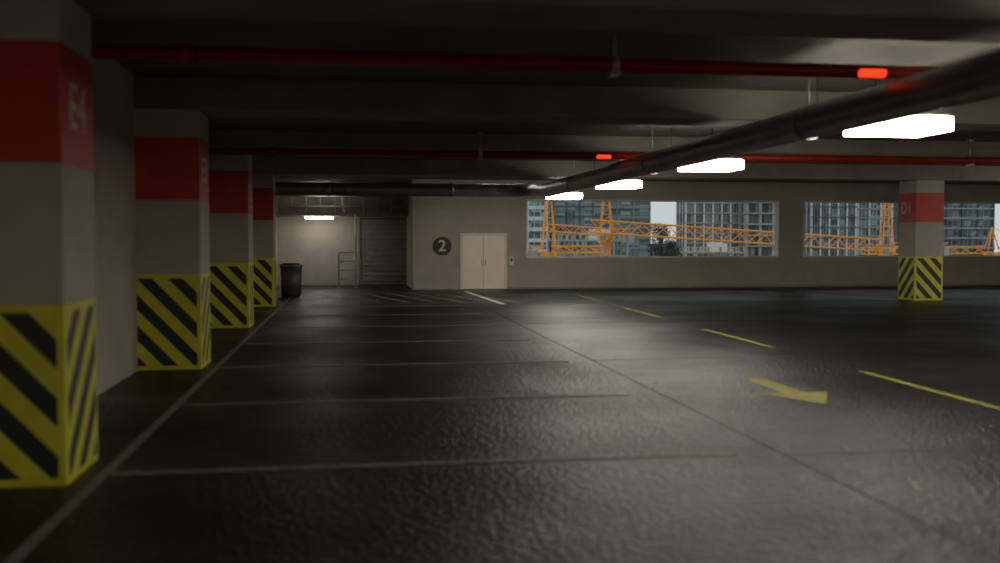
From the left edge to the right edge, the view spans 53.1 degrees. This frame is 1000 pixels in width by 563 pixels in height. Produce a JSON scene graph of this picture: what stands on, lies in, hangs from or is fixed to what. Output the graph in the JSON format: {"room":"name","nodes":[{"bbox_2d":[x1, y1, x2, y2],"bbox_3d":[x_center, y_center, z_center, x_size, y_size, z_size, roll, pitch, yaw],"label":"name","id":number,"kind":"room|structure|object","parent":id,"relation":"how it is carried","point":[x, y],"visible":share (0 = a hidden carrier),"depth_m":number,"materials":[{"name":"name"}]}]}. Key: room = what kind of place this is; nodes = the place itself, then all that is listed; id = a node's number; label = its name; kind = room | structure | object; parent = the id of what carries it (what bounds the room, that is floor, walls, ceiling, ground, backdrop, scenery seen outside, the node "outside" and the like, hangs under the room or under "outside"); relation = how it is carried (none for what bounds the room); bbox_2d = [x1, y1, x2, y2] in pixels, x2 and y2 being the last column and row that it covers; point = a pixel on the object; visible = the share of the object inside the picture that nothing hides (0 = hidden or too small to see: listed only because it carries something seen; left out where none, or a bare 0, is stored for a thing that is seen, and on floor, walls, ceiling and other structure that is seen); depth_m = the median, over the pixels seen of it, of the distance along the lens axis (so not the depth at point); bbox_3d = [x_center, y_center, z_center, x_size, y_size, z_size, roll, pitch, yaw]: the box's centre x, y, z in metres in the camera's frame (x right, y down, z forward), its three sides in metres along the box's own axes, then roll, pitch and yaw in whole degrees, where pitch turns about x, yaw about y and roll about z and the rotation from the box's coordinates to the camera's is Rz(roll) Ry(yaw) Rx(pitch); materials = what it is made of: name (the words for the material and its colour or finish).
{"room":"parking garage","nodes":[
{"label":"parking garage","id":0,"kind":"room"},
{"bbox_2d":[92,59,276,395],"bbox_3d":[-4.336,-0.695,12.578,0.300,3.170,38.800,0,2,-9],"label":"wall","id":1,"kind":"structure","parent":0,"point":[112,84],"depth_m":9.76,"materials":[{"name":"paint"}]},
{"bbox_2d":[277,197,405,284],"bbox_3d":[-4.887,-1.479,31.945,4.360,3.170,0.300,0,2,-9],"label":"wall","id":2,"kind":"structure","parent":0,"point":[315,244],"depth_m":31.69,"materials":[{"name":"paint"}]},
{"bbox_2d":[276,182,407,218],"bbox_3d":[-4.904,-2.481,31.001,4.040,1.087,1.460,0,2,-9],"label":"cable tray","id":3,"kind":"object","parent":2,"relation":"attached to","point":[306,215],"visible":0.69,"depth_m":30.54,"materials":[{"name":"metal"}]},
{"bbox_2d":[358,218,405,284],"bbox_3d":[-3.755,-0.959,31.936,1.510,2.130,0.090,0,2,-9],"label":"roller shutter","id":4,"kind":"object","parent":2,"relation":"attached to","point":[381,241],"visible":1,"depth_m":31.93,"materials":[{"name":"metal"}]},
{"bbox_2d":[406,180,411,287],"bbox_3d":[-2.628,-1.423,30.566,0.300,3.170,3.100,0,2,-9],"label":"wall","id":5,"kind":"structure","parent":0,"point":[409,199],"depth_m":30.46,"materials":[{"name":"paint"}]},
{"bbox_2d":[0,285,999,562],"bbox_3d":[8.802,1.009,14.620,26.870,0.400,38.800,0,2,-9],"label":"floor","id":6,"kind":"structure","parent":0,"point":[757,504],"depth_m":7.13,"materials":[{"name":"concrete"}]},
{"bbox_2d":[0,0,97,488],"bbox_3d":[-2.874,-0.251,5.944,0.720,2.820,0.720,0,2,-9],"label":"concrete column","id":7,"kind":"structure","parent":6,"relation":"on","point":[49,409],"depth_m":5.64,"materials":[{"name":"red paint"}]},
{"bbox_2d":[69,82,85,133],"bbox_3d":[-2.514,-1.029,5.955,0.004,0.272,0.350,0,2,-9],"label":"label","id":8,"kind":"object","parent":7,"relation":"attached to","point":[81,114],"visible":1,"depth_m":5.92,"materials":[{"name":"white paint"}]},
{"bbox_2d":[3,297,291,562],"bbox_3d":[-3.041,0.977,10.412,0.060,0.004,29.400,0,2,-9],"label":"parking line","id":9,"kind":"object","parent":6,"relation":"on","point":[54,520],"visible":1,"depth_m":6.04,"materials":[{"name":"paint"}]},
{"bbox_2d":[134,108,210,370],"bbox_3d":[-3.653,-0.461,11.132,0.720,2.820,0.720,0,2,-9],"label":"concrete column","id":10,"kind":"structure","parent":6,"relation":"on","point":[172,198],"depth_m":10.79,"materials":[{"name":"red paint"}]},
{"bbox_2d":[202,157,206,182],"bbox_3d":[-3.291,-1.237,11.134,0.004,0.275,0.332,0,2,-9],"label":"label","id":11,"kind":"object","parent":10,"relation":"attached to","point":[203,159],"visible":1,"depth_m":11.09,"materials":[{"name":"white paint"}]},
{"bbox_2d":[209,155,253,328],"bbox_3d":[-4.432,-0.671,16.320,0.720,2.820,0.720,0,2,-9],"label":"concrete column","id":12,"kind":"structure","parent":6,"relation":"on","point":[230,176],"depth_m":15.98,"materials":[{"name":"red paint"}]},
{"bbox_2d":[252,174,276,306],"bbox_3d":[-5.210,-0.881,21.507,0.720,2.820,0.720,0,2,-9],"label":"concrete column","id":13,"kind":"structure","parent":6,"relation":"on","point":[264,185],"depth_m":21.18,"materials":[{"name":"red paint"}]},
{"bbox_2d":[279,263,302,296],"bbox_3d":[-5.305,-0.049,25.413,0.580,0.840,0.580,0,2,-9],"label":"litter bin","id":14,"kind":"object","parent":6,"relation":"on","point":[291,273],"visible":1,"depth_m":25.20,"materials":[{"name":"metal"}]},
{"bbox_2d":[337,214,357,287],"bbox_3d":[-4.604,-0.927,30.144,0.620,2.212,0.732,0,2,-9],"label":"guard railing","id":15,"kind":"object","parent":6,"relation":"on","point":[355,252],"visible":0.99,"depth_m":29.86,"materials":[{"name":"grey metal"}]},
{"bbox_2d":[261,324,501,327],"bbox_3d":[-1.918,0.734,16.420,3.935,0.004,0.080,0,2,-9],"label":"parking line","id":16,"kind":"object","parent":6,"relation":"on","point":[493,324],"visible":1,"depth_m":16.34,"materials":[{"name":"paint"}]},
{"bbox_2d":[244,339,528,343],"bbox_3d":[-1.538,0.836,13.890,3.935,0.004,0.080,0,2,-9],"label":"parking line","id":17,"kind":"object","parent":6,"relation":"on","point":[510,339],"visible":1,"depth_m":13.90,"materials":[{"name":"paint"}]},
{"bbox_2d":[292,313,481,315],"bbox_3d":[-2.297,0.631,18.950,3.935,0.004,0.080,0,2,-9],"label":"bay","id":18,"kind":"object","parent":6,"relation":"on","point":[477,313],"visible":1,"depth_m":19.01,"materials":[{"name":"paint"}]},
{"bbox_2d":[314,305,462,306],"bbox_3d":[-2.677,0.529,21.479,3.935,0.004,0.080,0,2,-9],"label":"bay","id":19,"kind":"object","parent":6,"relation":"on","point":[419,305],"visible":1,"depth_m":21.39,"materials":[{"name":"paint"}]},
{"bbox_2d":[219,360,567,367],"bbox_3d":[-1.158,0.939,11.361,3.935,0.004,0.080,0,2,-9],"label":"parking line","id":20,"kind":"object","parent":6,"relation":"on","point":[566,360],"visible":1,"depth_m":11.31,"materials":[{"name":"paint"}]},
{"bbox_2d":[180,393,628,405],"bbox_3d":[-0.779,1.041,8.831,3.935,0.004,0.080,0,2,-9],"label":"parking line","id":21,"kind":"object","parent":6,"relation":"on","point":[626,393],"visible":1,"depth_m":8.81,"materials":[{"name":"paint"}]},
{"bbox_2d":[312,292,517,303],"bbox_3d":[-2.230,0.399,24.577,4.869,0.001,5.604,0,2,-9],"label":"hatched no-parking marking","id":22,"kind":"object","parent":6,"relation":"on","point":[470,293],"visible":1,"depth_m":24.26,"materials":[{"name":"paint"}]},
{"bbox_2d":[108,452,736,475],"bbox_3d":[-0.399,1.144,6.301,3.935,0.004,0.080,0,2,-9],"label":"parking line","id":23,"kind":"object","parent":6,"relation":"on","point":[706,453],"visible":1,"depth_m":6.28,"materials":[{"name":"paint"}]},
{"bbox_2d":[622,307,659,316],"bbox_3d":[2.762,0.598,19.718,0.165,0.001,2.900,0,2,-9],"label":"lane","id":24,"kind":"object","parent":6,"relation":"on","point":[622,307],"visible":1,"depth_m":19.54,"materials":[{"name":"yellow paint"}]},
{"bbox_2d":[448,289,999,560],"bbox_3d":[11.561,0.861,13.307,21.200,0.002,34.800,0,2,-9],"label":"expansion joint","id":25,"kind":"object","parent":6,"relation":"on","point":[448,289],"visible":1,"depth_m":6.78,"materials":[{"name":"black rubber"}]},
{"bbox_2d":[703,329,771,347],"bbox_3d":[3.403,0.808,14.535,0.164,0.001,2.850,0,2,-9],"label":"lane","id":26,"kind":"object","parent":6,"relation":"on","point":[703,329],"visible":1,"depth_m":14.33,"materials":[{"name":"yellow paint"}]},
{"bbox_2d":[746,378,827,403],"bbox_3d":[2.689,1.018,9.361,0.680,0.001,1.620,0,2,-9],"label":"arrow marking","id":27,"kind":"object","parent":6,"relation":"on","point":[788,392],"depth_m":9.16,"materials":[{"name":"yellow paint"}]},
{"bbox_2d":[898,180,943,300],"bbox_3d":[10.009,-0.974,23.788,0.720,2.820,0.720,0,2,-9],"label":"concrete column","id":28,"kind":"structure","parent":6,"relation":"on","point":[921,231],"depth_m":23.46,"materials":[{"name":"red paint"}]},
{"bbox_2d":[902,202,910,213],"bbox_3d":[9.644,-1.748,23.746,0.004,0.268,0.379,0,2,-9],"label":"label","id":29,"kind":"object","parent":28,"relation":"attached to","point":[902,202],"visible":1,"depth_m":23.73,"materials":[{"name":"white paint"}]},
{"bbox_2d":[858,371,999,409],"bbox_3d":[4.043,1.018,9.352,0.163,0.001,2.800,0,2,-9],"label":"lane","id":30,"kind":"object","parent":6,"relation":"on","point":[865,372],"visible":1,"depth_m":9.35,"materials":[{"name":"yellow paint"}]},
{"bbox_2d":[91,15,999,184],"bbox_3d":[8.802,-2.508,14.477,26.870,0.300,38.800,0,2,-9],"label":"ceiling","id":31,"kind":"structure","parent":0,"point":[113,29],"depth_m":9.55,"materials":[{"name":"concrete"}]},
{"bbox_2d":[92,31,938,79],"bbox_3d":[9.588,-1.916,9.255,26.262,0.455,0.146,0,2,-9],"label":"pipe","id":32,"kind":"object","parent":31,"relation":"attached to","point":[615,65],"visible":0.85,"depth_m":7.77,"materials":[{"name":"metal"}]},
{"bbox_2d":[73,0,999,43],"bbox_3d":[9.809,-1.912,7.781,26.270,0.350,0.720,0,2,-9],"label":"ceiling beam","id":33,"kind":"structure","parent":31,"relation":"attached to","point":[962,21],"depth_m":6.33,"materials":[{"name":"grey concrete"}]},
{"bbox_2d":[134,75,999,130],"bbox_3d":[9.030,-2.122,12.968,26.270,0.350,0.720,0,2,-9],"label":"ceiling beam","id":34,"kind":"structure","parent":31,"relation":"attached to","point":[234,97],"depth_m":11.29,"materials":[{"name":"grey concrete"}]},
{"bbox_2d":[208,131,999,165],"bbox_3d":[8.357,-2.248,17.457,26.262,0.455,0.146,0,2,-9],"label":"pipe","id":35,"kind":"object","parent":31,"relation":"attached to","point":[969,160],"visible":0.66,"depth_m":16.26,"materials":[{"name":"metal"}]},
{"bbox_2d":[208,129,999,164],"bbox_3d":[8.251,-2.332,18.156,26.270,0.350,0.720,0,2,-9],"label":"ceiling beam","id":36,"kind":"structure","parent":31,"relation":"attached to","point":[216,138],"depth_m":16.68,"materials":[{"name":"grey concrete"}]},
{"bbox_2d":[252,157,999,182],"bbox_3d":[7.473,-2.542,23.344,26.270,0.350,0.720,0,2,-9],"label":"ceiling beam","id":37,"kind":"structure","parent":31,"relation":"attached to","point":[277,166],"depth_m":22.10,"materials":[{"name":"grey concrete"}]},
{"bbox_2d":[275,50,999,196],"bbox_3d":[-0.216,-1.770,9.500,6.930,0.767,30.960,0,2,-9],"label":"pipe","id":38,"kind":"object","parent":31,"relation":"attached to","point":[975,79],"visible":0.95,"depth_m":10.25,"materials":[{"name":"metal"}]},
{"bbox_2d":[547,78,876,182],"bbox_3d":[3.626,-1.967,11.349,0.760,0.522,33.490,0,2,-9],"label":"support rail","id":39,"kind":"object","parent":31,"relation":"attached to","point":[817,78],"visible":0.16,"depth_m":10.74,"materials":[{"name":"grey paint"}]},
{"bbox_2d":[546,191,581,198],"bbox_3d":[1.546,-2.107,24.111,0.770,0.229,0.600,0,2,-9],"label":"ceiling lamp","id":40,"kind":"object","parent":39,"relation":"hanging from","point":[571,195],"visible":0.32,"depth_m":23.84,"materials":[{"name":"white plastic"}]},
{"bbox_2d":[595,178,641,188],"bbox_3d":[2.280,-1.909,19.220,0.770,0.229,0.600,0,2,-9],"label":"ceiling lamp","id":41,"kind":"object","parent":39,"relation":"hanging from","point":[633,183],"visible":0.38,"depth_m":18.96,"materials":[{"name":"white plastic"}]},
{"bbox_2d":[678,156,743,171],"bbox_3d":[3.014,-1.711,14.329,0.770,0.229,0.600,0,2,-9],"label":"ceiling lamp","id":42,"kind":"object","parent":39,"relation":"hanging from","point":[724,164],"visible":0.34,"depth_m":14.07,"materials":[{"name":"white plastic"}]},
{"bbox_2d":[844,111,952,136],"bbox_3d":[3.749,-1.513,9.438,0.770,0.229,0.600,0,2,-9],"label":"ceiling lamp","id":43,"kind":"object","parent":39,"relation":"hanging from","point":[923,124],"visible":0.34,"depth_m":9.19,"materials":[{"name":"glowing white light emitter"}]},
{"bbox_2d":[412,179,999,289],"bbox_3d":[8.458,-1.421,30.510,22.210,3.170,0.300,0,2,-9],"label":"wall","id":44,"kind":"structure","parent":0,"point":[433,218],"depth_m":29.93,"materials":[{"name":"paint"}]},
{"bbox_2d":[433,237,450,255],"bbox_3d":[-1.669,-1.018,28.841,0.540,0.540,0.024,0,2,-9],"label":"number sign","id":45,"kind":"object","parent":44,"relation":"attached to","point":[441,245],"visible":1,"depth_m":28.83,"materials":[{"name":"black paint"}]},
{"bbox_2d":[460,233,506,288],"bbox_3d":[-0.473,-0.590,29.009,1.370,1.630,0.079,0,2,-9],"label":"door","id":46,"kind":"structure","parent":44,"relation":"in","point":[471,244],"depth_m":29.02,"materials":[{"name":"white paint"}]},
{"bbox_2d":[510,256,513,264],"bbox_3d":[0.337,-0.610,29.139,0.110,0.260,0.064,0,2,-9],"label":"switch box","id":47,"kind":"object","parent":44,"relation":"attached to","point":[511,257],"visible":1,"depth_m":29.11,"materials":[{"name":"white paint"}]},
{"bbox_2d":[526,199,779,257],"bbox_3d":[4.605,-1.570,29.865,7.800,1.720,0.220,0,2,-9],"label":"window","id":48,"kind":"structure","parent":44,"relation":"in","point":[777,203],"depth_m":29.81,"materials":[{"name":"white paint"}]},
{"bbox_2d":[507,284,999,288],"bbox_3d":[9.831,0.136,30.621,19.460,0.050,0.011,0,2,-9],"label":"baseboard","id":49,"kind":"structure","parent":44,"relation":"attached to","point":[943,284],"depth_m":30.13,"materials":[{"name":"paint"}]},
{"bbox_2d":[803,201,999,256],"bbox_3d":[13.051,-1.621,31.131,7.740,1.720,0.220,0,2,-9],"label":"window","id":50,"kind":"structure","parent":44,"relation":"in","point":[804,202],"depth_m":30.76,"materials":[{"name":"white paint"}]},
{"label":"outside","id":51,"kind":"structure","parent":0,"visible":0},
{"bbox_3d":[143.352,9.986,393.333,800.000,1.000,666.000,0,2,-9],"label":"street","id":52,"kind":"object","parent":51,"visible":0},
{"bbox_2d":[528,201,547,255],"bbox_3d":[7.563,-21.617,297.665,12.150,69.900,8.750,0,2,-9],"label":"office building","id":53,"kind":"structure","parent":52,"relation":"on","point":[535,236],"depth_m":294.28,"materials":[{"name":"teal glass"}]},
{"bbox_2d":[528,201,603,255],"bbox_3d":[5.946,5.215,95.974,6.461,32.609,7.973,0,2,-9],"label":"tower crane","id":54,"kind":"object","parent":52,"relation":"on","point":[531,252],"visible":0.27,"depth_m":96.12,"materials":[{"name":"orange painted steel"},{"name":"concrete"}]},
{"bbox_2d":[548,201,606,254],"bbox_3d":[23.890,-19.625,310.254,17.150,64.900,8.625,0,2,-9],"label":"office building","id":55,"kind":"structure","parent":52,"relation":"on","point":[582,216],"depth_m":306.38,"materials":[{"name":"teal glass"}]},
{"bbox_2d":[547,229,628,255],"bbox_3d":[14.663,4.868,168.875,12.000,27.400,9.000,0,2,-9],"label":"building","id":56,"kind":"structure","parent":52,"relation":"on","point":[590,240],"depth_m":167.14,"materials":[{"name":"concrete"}]},
{"bbox_2d":[545,201,634,255],"bbox_3d":[10.113,3.530,115.284,7.982,34.412,12.019,0,2,-9],"label":"tower crane","id":57,"kind":"object","parent":52,"relation":"on","point":[602,238],"visible":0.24,"depth_m":112.57,"materials":[{"name":"orange painted steel"},{"name":"concrete"}]},
{"bbox_2d":[607,201,650,255],"bbox_3d":[39.955,-26.334,327.612,17.150,76.900,8.700,0,2,-9],"label":"office building","id":58,"kind":"structure","parent":52,"relation":"on","point":[635,211],"depth_m":324.39,"materials":[{"name":"teal glass"}]},
{"bbox_2d":[650,244,667,255],"bbox_3d":[55.531,-0.814,346.164,16.150,24.400,8.700,0,2,-9],"label":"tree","id":59,"kind":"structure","parent":52,"relation":"on","point":[653,252],"depth_m":341.37,"materials":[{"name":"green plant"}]},
{"bbox_2d":[646,223,678,255],"bbox_3d":[24.937,4.909,155.652,5.742,28.389,6.544,0,2,-9],"label":"tree","id":60,"kind":"object","parent":52,"relation":"on","point":[663,233],"visible":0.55,"depth_m":154.70,"materials":[{"name":"green plant"}]},
{"bbox_2d":[655,238,684,255],"bbox_3d":[26.870,5.967,158.280,5.910,26.062,6.086,0,2,-9],"label":"tree","id":61,"kind":"object","parent":52,"relation":"on","point":[673,243],"visible":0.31,"depth_m":156.79,"materials":[{"name":"green plant"}]},
{"bbox_2d":[676,202,740,255],"bbox_3d":[65.911,-29.875,316.210,18.150,84.900,8.750,0,2,-9],"label":"office building","id":62,"kind":"structure","parent":52,"relation":"on","point":[687,213],"depth_m":312.72,"materials":[{"name":"grey glass"}]},
{"bbox_2d":[676,242,745,255],"bbox_3d":[38.645,5.207,187.669,12.000,25.200,9.000,0,2,-9],"label":"building","id":63,"kind":"structure","parent":52,"relation":"on","point":[713,248],"depth_m":185.87,"materials":[{"name":"concrete"}]},
{"bbox_2d":[739,202,774,255],"bbox_3d":[84.250,-27.316,314.816,18.620,79.900,9.550,0,2,-9],"label":"office building","id":64,"kind":"structure","parent":52,"relation":"on","point":[763,220],"depth_m":310.67,"materials":[{"name":"grey glass"}]},
{"bbox_2d":[590,203,948,255],"bbox_3d":[28.852,4.915,105.732,39.488,32.418,4.000,0,2,-9],"label":"tower crane","id":65,"kind":"object","parent":52,"relation":"on","point":[881,251],"visible":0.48,"depth_m":104.90,"materials":[{"name":"metal"}]},
{"bbox_2d":[805,203,856,255],"bbox_3d":[105.715,-30.117,322.175,15.650,84.900,8.750,0,2,-9],"label":"office building","id":66,"kind":"structure","parent":52,"relation":"on","point":[842,222],"depth_m":318.89,"materials":[{"name":"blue glass"}]},
{"bbox_2d":[856,203,892,255],"bbox_3d":[120.843,-30.537,332.550,16.650,84.900,8.800,0,2,-9],"label":"office building","id":67,"kind":"structure","parent":52,"relation":"on","point":[869,215],"depth_m":329.18,"materials":[{"name":"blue glass"}]},
{"bbox_2d":[861,227,999,254],"bbox_3d":[51.707,7.206,115.872,16.096,27.018,11.731,0,2,-9],"label":"tower crane","id":68,"kind":"object","parent":52,"relation":"on","point":[991,229],"visible":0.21,"depth_m":113.90,"materials":[{"name":"yellow-orange painted metal"}]},
{"bbox_2d":[893,203,994,255],"bbox_3d":[149.225,-30.791,338.824,34.650,84.900,8.800,0,2,-9],"label":"office building","id":69,"kind":"structure","parent":52,"relation":"on","point":[960,219],"depth_m":336.41,"materials":[{"name":"blue glass"}]}
]}

